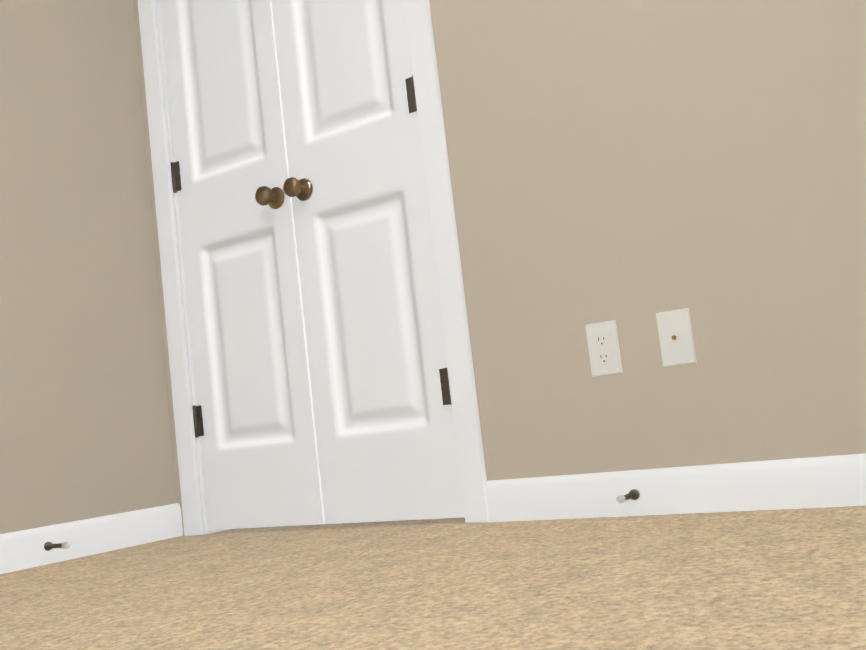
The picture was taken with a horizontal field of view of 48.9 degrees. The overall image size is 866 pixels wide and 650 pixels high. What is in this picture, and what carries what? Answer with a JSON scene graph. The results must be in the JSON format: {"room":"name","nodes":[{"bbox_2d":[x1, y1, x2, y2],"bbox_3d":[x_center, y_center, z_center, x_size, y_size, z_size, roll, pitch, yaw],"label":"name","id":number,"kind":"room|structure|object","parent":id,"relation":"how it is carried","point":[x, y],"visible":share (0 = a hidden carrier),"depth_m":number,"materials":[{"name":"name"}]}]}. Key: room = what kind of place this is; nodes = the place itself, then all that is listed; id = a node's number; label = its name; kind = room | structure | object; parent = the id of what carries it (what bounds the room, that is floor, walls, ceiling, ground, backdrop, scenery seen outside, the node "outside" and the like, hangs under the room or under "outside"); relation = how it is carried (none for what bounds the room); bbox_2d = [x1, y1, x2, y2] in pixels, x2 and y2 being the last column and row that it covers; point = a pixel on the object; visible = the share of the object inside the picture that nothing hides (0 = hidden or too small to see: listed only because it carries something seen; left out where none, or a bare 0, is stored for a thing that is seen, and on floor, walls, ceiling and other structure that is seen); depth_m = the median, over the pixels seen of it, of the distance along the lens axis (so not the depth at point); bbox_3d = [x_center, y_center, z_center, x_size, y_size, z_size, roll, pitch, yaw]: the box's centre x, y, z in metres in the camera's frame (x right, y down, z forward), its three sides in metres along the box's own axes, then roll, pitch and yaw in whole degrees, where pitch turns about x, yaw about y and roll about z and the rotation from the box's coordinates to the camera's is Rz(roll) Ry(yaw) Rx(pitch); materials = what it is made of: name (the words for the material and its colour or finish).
{"room":"empty bedroom","nodes":[
{"label":"empty bedroom","id":0,"kind":"room"},
{"bbox_2d":[0,0,176,533],"bbox_3d":[-1.947,-0.603,1.507,0.150,2.440,3.820,-10,-7,33],"label":"wall","id":1,"kind":"structure","parent":0,"point":[85,430],"depth_m":2.68,"materials":[{"name":"beige paint"}]},
{"bbox_2d":[0,503,182,573],"bbox_3d":[-1.714,0.545,1.392,0.013,0.095,3.470,-10,-7,33],"label":"baseboard","id":2,"kind":"structure","parent":1,"relation":"attached to","point":[19,550],"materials":[{"name":"white paint"}]},
{"bbox_2d":[44,541,69,550],"bbox_3d":[-0.961,0.566,2.437,0.085,0.024,0.024,-10,-7,33],"label":"doorstop","id":3,"kind":"object","parent":2,"relation":"attached to","point":[48,546],"visible":1,"depth_m":2.44,"materials":[{"name":"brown metal"}]},
{"bbox_2d":[0,505,865,649],"bbox_3d":[1.203,0.153,0.101,6.650,0.060,4.995,-10,-7,33],"label":"floor","id":4,"kind":"structure","parent":0,"point":[785,579],"depth_m":1.44,"materials":[{"name":"carpet"}]},
{"bbox_2d":[133,0,865,534],"bbox_3d":[0.707,-0.865,1.972,3.800,2.440,0.120,-10,-7,33],"label":"wall","id":5,"kind":"structure","parent":0,"point":[633,168],"depth_m":2.04,"materials":[{"name":"beige paint"}]},
{"bbox_2d":[156,0,227,533],"bbox_3d":[-0.377,-0.470,2.682,0.944,2.052,0.120,-10,-7,33],"label":"door frame","id":6,"kind":"structure","parent":5,"relation":"attached to","point":[183,288],"depth_m":2.86,"materials":[{"name":"white paint"}]},
{"bbox_2d":[160,0,324,529],"bbox_3d":[-0.581,-0.429,2.773,0.443,2.012,0.035,-10,-7,33],"label":"closet door","id":7,"kind":"structure","parent":5,"relation":"in","point":[258,446],"depth_m":2.73,"materials":[{"name":"white paint"}]},
{"bbox_2d":[170,75,451,437],"bbox_3d":[-0.414,-0.515,2.638,0.958,1.578,0.012,-10,-7,33],"label":"closet door hinges","id":8,"kind":"object","parent":5,"relation":"attached to","point":[197,410],"visible":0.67,"depth_m":2.41,"materials":[{"name":"brown metal"}]},
{"bbox_2d":[138,0,488,535],"bbox_3d":[-0.417,-0.497,2.628,1.046,2.103,0.016,-10,-7,33],"label":"trim","id":9,"kind":"structure","parent":5,"relation":"attached to","point":[470,453],"depth_m":2.36,"materials":[{"name":"white paint"}]},
{"bbox_2d":[271,0,464,523],"bbox_3d":[-0.211,-0.497,2.529,0.443,2.012,0.035,-10,-7,33],"label":"closet door","id":10,"kind":"structure","parent":5,"relation":"in","point":[385,432],"depth_m":2.48,"materials":[{"name":"white paint"}]},
{"bbox_2d":[586,320,622,376],"bbox_3d":[0.374,0.052,2.094,0.072,0.116,0.008,-10,-7,33],"label":"outlet","id":11,"kind":"object","parent":5,"relation":"attached to","point":[603,347],"visible":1,"depth_m":2.09,"materials":[{"name":"white plastic"}]},
{"bbox_2d":[486,454,865,521],"bbox_3d":[0.717,0.309,1.857,1.422,0.095,0.013,-10,-7,33],"label":"baseboard","id":12,"kind":"structure","parent":5,"relation":"attached to","point":[827,481],"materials":[{"name":"white paint"}]},
{"bbox_2d":[616,489,639,503],"bbox_3d":[0.408,0.362,2.002,0.024,0.024,0.085,-10,-7,33],"label":"doorstop","id":13,"kind":"object","parent":12,"relation":"attached to","point":[633,494],"visible":1,"depth_m":2.01,"materials":[{"name":"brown metal"}]},
{"bbox_2d":[656,308,696,366],"bbox_3d":[0.508,0.026,2.001,0.072,0.116,0.016,-10,-7,33],"label":"outlet","id":14,"kind":"object","parent":5,"relation":"attached to","point":[676,337],"visible":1,"depth_m":2.00,"materials":[{"name":"white plastic"}]}
]}

